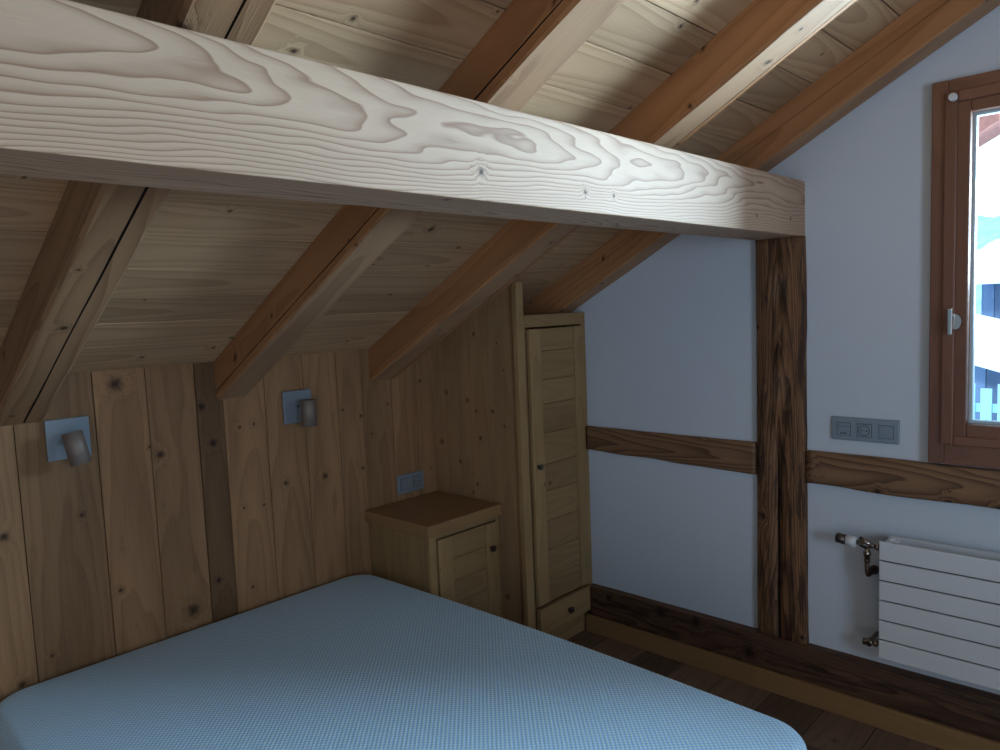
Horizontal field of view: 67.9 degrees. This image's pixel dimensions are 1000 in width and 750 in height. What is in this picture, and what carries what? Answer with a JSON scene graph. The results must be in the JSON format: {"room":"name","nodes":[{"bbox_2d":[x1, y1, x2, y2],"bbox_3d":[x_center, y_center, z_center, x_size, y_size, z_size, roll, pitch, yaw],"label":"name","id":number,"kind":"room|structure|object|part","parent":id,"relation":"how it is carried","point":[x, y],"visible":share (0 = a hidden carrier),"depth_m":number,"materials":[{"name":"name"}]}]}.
{"room":"bedroom","nodes":[
{"label":"bedroom","id":0,"kind":"room"},
{"bbox_2d":[0,349,437,701],"bbox_3d":[-1.543,0.655,2.346,0.160,1.650,4.750,3,7,43],"label":"wall","id":1,"kind":"structure","parent":0,"point":[191,509],"depth_m":2.66,"materials":[{"name":"brown wood"}]},
{"bbox_2d":[43,416,91,466],"bbox_3d":[-1.336,0.212,2.329,0.134,0.145,0.126,3,7,43],"label":"wall lamp","id":2,"kind":"object","parent":1,"relation":"attached to","point":[65,438],"visible":1,"depth_m":2.33,"materials":[{"name":"silver metal"}]},
{"bbox_3d":[-1.318,0.228,2.309,0.083,0.114,0.060,-1,5,14],"label":"lamp shade","id":3,"kind":"part","parent":2,"relation":"part of","materials":[{"name":"white glass"}]},
{"bbox_2d":[281,389,316,426],"bbox_3d":[-0.774,0.131,2.934,0.114,0.138,0.126,3,7,43],"label":"wall lamp","id":4,"kind":"object","parent":1,"relation":"attached to","point":[298,406],"visible":1,"depth_m":2.93,"materials":[{"name":"silver metal"}]},
{"bbox_3d":[-0.752,0.149,2.919,0.060,0.104,0.060,3,7,43],"label":"lamp shade","id":5,"kind":"part","parent":4,"relation":"part of","materials":[{"name":"white glass"}]},
{"bbox_2d":[396,470,423,494],"bbox_3d":[-0.410,0.493,3.411,0.014,0.087,0.154,3,7,43],"label":"wall socket","id":6,"kind":"object","parent":1,"relation":"attached to","point":[409,482],"visible":1,"depth_m":3.40,"materials":[{"name":"grey plastic"}]},
{"bbox_2d":[401,478,409,490],"bbox_3d":[-0.432,0.497,3.382,0.004,0.051,0.049,3,7,43],"label":"switch","id":7,"kind":"object","parent":6,"relation":"attached to","point":[405,482],"depth_m":3.38,"materials":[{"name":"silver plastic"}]},
{"bbox_2d":[413,475,420,486],"bbox_3d":[-0.383,0.490,3.433,0.005,0.051,0.049,3,7,43],"label":"socket","id":8,"kind":"object","parent":6,"relation":"attached to","point":[416,478],"depth_m":3.43,"materials":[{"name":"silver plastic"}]},
{"bbox_2d":[0,0,919,373],"bbox_3d":[0.422,-0.777,0.781,5.400,1.890,5.450,3,7,43],"label":"ceiling","id":9,"kind":"structure","parent":0,"point":[205,262],"depth_m":2.07,"materials":[{"name":"brown wood"}]},
{"bbox_2d":[0,0,276,426],"bbox_3d":[-0.380,-0.691,1.124,3.120,1.795,0.137,3,7,43],"label":"rafter","id":10,"kind":"object","parent":9,"relation":"attached to","point":[96,230],"visible":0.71,"depth_m":1.69,"materials":[{"name":"brown wood"}]},
{"bbox_2d":[213,0,624,399],"bbox_3d":[0.095,-0.755,1.624,3.120,1.795,0.127,3,7,43],"label":"rafter","id":11,"kind":"object","parent":9,"relation":"attached to","point":[530,40],"visible":0.8,"depth_m":2.04,"materials":[{"name":"brown wood"}]},
{"bbox_2d":[368,0,856,380],"bbox_3d":[0.581,-0.821,2.136,3.120,1.795,0.144,3,7,43],"label":"rafter","id":12,"kind":"object","parent":9,"relation":"attached to","point":[766,32],"visible":0.83,"depth_m":2.18,"materials":[{"name":"brown wood"}]},
{"bbox_2d":[523,0,999,332],"bbox_3d":[1.046,-0.883,2.625,3.120,1.795,0.120,3,7,43],"label":"rafter","id":13,"kind":"object","parent":9,"relation":"attached to","point":[928,25],"visible":0.7,"depth_m":2.53,"materials":[{"name":"brown wood"}]},
{"bbox_2d":[567,629,942,749],"bbox_3d":[0.286,1.517,0.719,4.988,0.120,4.750,3,7,43],"label":"floor","id":14,"kind":"structure","parent":0,"point":[819,729],"depth_m":2.78,"materials":[{"name":"brown wood"}]},
{"bbox_2d":[365,491,502,617],"bbox_3d":[-0.277,0.912,3.269,0.426,0.673,0.426,3,7,43],"label":"nightstand","id":15,"kind":"object","parent":14,"relation":"on","point":[445,545],"visible":0.69,"depth_m":3.15,"materials":[{"name":"brown wood"}]},
{"bbox_3d":[-0.140,0.942,3.155,0.016,0.622,0.406,3,7,43],"label":"frame","id":16,"kind":"part","parent":15,"relation":"part of","materials":[{"name":"brown wood"}]},
{"bbox_3d":[-0.131,0.923,3.159,0.022,0.538,0.338,3,7,43],"label":"door","id":17,"kind":"part","parent":15,"relation":"part of","materials":[{"name":"brown wood"}]},
{"bbox_3d":[-0.031,0.754,3.226,0.020,0.024,0.024,3,7,43],"label":"knob","id":18,"kind":"part","parent":15,"relation":"part of","materials":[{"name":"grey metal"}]},
{"bbox_2d":[431,280,591,639],"bbox_3d":[0.063,0.394,3.476,0.603,1.640,0.464,3,7,43],"label":"wardrobe","id":19,"kind":"object","parent":14,"relation":"on","point":[510,403],"visible":0.88,"depth_m":3.27,"materials":[{"name":"brown wood"}]},
{"bbox_3d":[-0.101,0.411,3.350,0.538,1.640,0.022,3,7,43],"label":"panel","id":20,"kind":"part","parent":19,"relation":"part of","materials":[{"name":"brown wood"}]},
{"bbox_3d":[0.102,0.426,3.152,0.025,1.630,0.044,3,7,43],"label":"post","id":21,"kind":"part","parent":19,"relation":"part of","materials":[{"name":"brown wood"}]},
{"bbox_3d":[0.264,0.473,3.326,0.025,1.492,0.420,3,7,43],"label":"frame","id":22,"kind":"part","parent":19,"relation":"part of","materials":[{"name":"brown wood"}]},
{"bbox_3d":[0.265,0.392,3.308,0.022,1.206,0.366,3,7,43],"label":"door","id":23,"kind":"part","parent":19,"relation":"part of","materials":[{"name":"brown wood"}]},
{"bbox_3d":[0.206,1.057,3.448,0.274,0.114,0.368,3,7,43],"label":"drawer","id":24,"kind":"part","parent":19,"relation":"part of","materials":[{"name":"brown wood"}]},
{"bbox_3d":[0.322,1.062,3.356,0.020,0.025,0.025,3,7,43],"label":"knob","id":25,"kind":"part","parent":19,"relation":"part of","materials":[{"name":"grey metal"}]},
{"bbox_3d":[-0.346,1.256,2.090,1.890,0.205,1.310,3,7,43],"label":"bed base","id":26,"kind":"object","parent":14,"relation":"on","visible":0},
{"bbox_2d":[0,575,806,749],"bbox_3d":[-0.358,1.042,2.061,1.958,0.226,1.445,3,7,43],"label":"mattress","id":27,"kind":"object","parent":26,"relation":"on","point":[355,662],"visible":1,"depth_m":2.16,"materials":[{"name":"fabric"}]},
{"bbox_2d":[572,5,999,694],"bbox_3d":[1.740,-0.213,2.240,4.900,3.135,0.160,3,7,43],"label":"wall","id":28,"kind":"structure","parent":0,"point":[671,343],"depth_m":2.73,"materials":[{"name":"grey paint"}]},
{"bbox_2d":[0,0,804,239],"bbox_3d":[-0.490,-0.399,1.142,0.185,0.196,4.470,3,7,43],"label":"roof beam","id":29,"kind":"structure","parent":28,"relation":"attached to","point":[88,93],"depth_m":1.21,"materials":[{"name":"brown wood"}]},
{"bbox_2d":[585,425,756,474],"bbox_3d":[0.708,0.311,3.175,0.816,0.127,0.043,3,7,43],"label":"wooden beam","id":30,"kind":"structure","parent":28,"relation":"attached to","point":[740,456],"depth_m":3.11,"materials":[{"name":"brown wood"}]},
{"bbox_2d":[586,613,999,749],"bbox_3d":[1.909,1.228,2.073,4.132,0.082,0.017,3,7,43],"label":"baseboard","id":31,"kind":"structure","parent":28,"relation":"attached to","point":[923,730],"depth_m":2.79,"materials":[{"name":"brown wood"}]},
{"bbox_2d":[588,583,999,741],"bbox_3d":[1.935,1.158,2.098,4.132,0.215,0.071,3,7,43],"label":"wooden beam","id":32,"kind":"structure","parent":28,"relation":"attached to","point":[976,711],"depth_m":2.77,"materials":[{"name":"brown wood"}]},
{"bbox_2d":[755,236,808,644],"bbox_3d":[1.072,0.258,2.817,0.192,1.537,0.049,3,7,43],"label":"timber post","id":33,"kind":"object","parent":32,"relation":"on","point":[781,268],"visible":0.99,"depth_m":2.79,"materials":[{"name":"brown wood"}]},
{"bbox_2d":[832,416,899,444],"bbox_3d":[1.284,0.192,2.604,0.221,0.083,0.014,3,7,43],"label":"wall socket","id":34,"kind":"object","parent":28,"relation":"attached to","point":[843,428],"visible":1,"depth_m":2.60,"materials":[{"name":"grey plastic"}]},
{"bbox_2d":[837,422,850,435],"bbox_3d":[1.228,0.193,2.652,0.047,0.046,0.005,3,7,43],"label":"outlet","id":35,"kind":"object","parent":34,"relation":"attached to","point":[843,428],"depth_m":2.65,"materials":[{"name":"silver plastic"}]},
{"bbox_2d":[857,423,871,437],"bbox_3d":[1.278,0.195,2.603,0.047,0.046,0.005,3,7,43],"label":"socket","id":36,"kind":"object","parent":34,"relation":"attached to","point":[864,430],"depth_m":2.60,"materials":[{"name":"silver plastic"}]},
{"bbox_2d":[879,425,893,439],"bbox_3d":[1.329,0.197,2.556,0.047,0.046,0.004,3,7,43],"label":"switch","id":37,"kind":"object","parent":34,"relation":"attached to","point":[886,432],"depth_m":2.55,"materials":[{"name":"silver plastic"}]},
{"bbox_2d":[805,69,999,508],"bbox_3d":[2.264,-0.216,1.646,3.122,1.351,0.178,3,7,43],"label":"window","id":38,"kind":"structure","parent":28,"relation":"in","point":[955,437],"depth_m":2.36,"materials":[{"name":"red wood"}]},
{"bbox_3d":[2.279,0.392,1.690,3.122,0.132,0.047,3,7,43],"label":"timber rail","id":39,"kind":"part","parent":38,"relation":"part of","materials":[{"name":"brown wood"}]},
{"bbox_3d":[1.428,-0.169,2.345,0.019,0.083,0.032,3,7,43],"label":"handle","id":40,"kind":"part","parent":38,"relation":"part of","materials":[{"name":"silver metal"}]},
{"bbox_3d":[1.442,-0.168,2.346,0.030,0.048,0.008,3,7,43],"label":"handle plate","id":41,"kind":"part","parent":38,"relation":"part of","materials":[{"name":"silver metal"}]},
{"bbox_2d":[835,533,999,690],"bbox_3d":[1.685,0.770,2.221,1.291,0.415,0.124,3,7,43],"label":"radiator","id":42,"kind":"object","parent":28,"relation":"attached to","point":[939,604],"visible":1,"depth_m":2.40,"materials":[{"name":"white metal"}]},
{"bbox_3d":[1.702,0.781,2.130,1.139,0.409,0.014,3,7,43],"label":"panel","id":43,"kind":"part","parent":42,"relation":"part of","materials":[{"name":"white metal"}]},
{"bbox_3d":[1.752,0.773,2.182,1.115,0.410,0.010,3,7,43],"label":"panel","id":44,"kind":"part","parent":42,"relation":"part of","materials":[{"name":"white metal"}]},
{"label":"outside","id":45,"kind":"structure","parent":0,"visible":0},
{"bbox_3d":[19.761,-3.022,24.614,60.000,6.809,56.800,3,7,43],"label":"snowy ground","id":46,"kind":"structure","parent":45,"visible":0},
{"bbox_2d":[974,314,999,420],"bbox_3d":[6.250,0.736,8.736,5.300,3.924,2.950,3,7,43],"label":"chalet","id":47,"kind":"object","parent":46,"relation":"on","point":[987,329],"visible":0.1,"depth_m":7.90,"materials":[{"name":"white"}]},
{"bbox_2d":[974,383,999,420],"bbox_3d":[4.154,1.139,6.208,2.750,2.140,0.050,3,7,43],"label":"fence","id":48,"kind":"object","parent":46,"relation":"on","point":[985,407],"visible":0.09,"depth_m":6.16,"materials":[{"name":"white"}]},
{"bbox_3d":[4.146,0.775,6.183,2.750,1.070,0.030,3,7,43],"label":"fence rail","id":49,"kind":"part","parent":48,"relation":"part of","materials":[{"name":"teal"}]},
{"bbox_2d":[976,238,999,318],"bbox_3d":[10.955,-0.102,11.398,6.470,4.738,4.500,3,7,43],"label":"chalet","id":50,"kind":"object","parent":46,"relation":"on","point":[988,257],"visible":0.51,"depth_m":11.82,"materials":[{"name":"white"}]},
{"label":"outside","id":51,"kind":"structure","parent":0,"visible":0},
{"bbox_2d":[978,113,999,147],"bbox_3d":[1.780,-1.009,2.682,2.100,1.373,0.200,3,7,43],"label":"board","id":52,"kind":"object","parent":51,"point":[989,125],"visible":0.11,"depth_m":2.63,"materials":[{"name":"wood"}]},
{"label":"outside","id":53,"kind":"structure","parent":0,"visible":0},
{"bbox_2d":[975,215,999,314],"bbox_3d":[42.204,-8.782,62.677,100.000,13.430,30.000,3,7,43],"label":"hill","id":54,"kind":"structure","parent":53,"point":[988,228],"depth_m":71.28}
]}

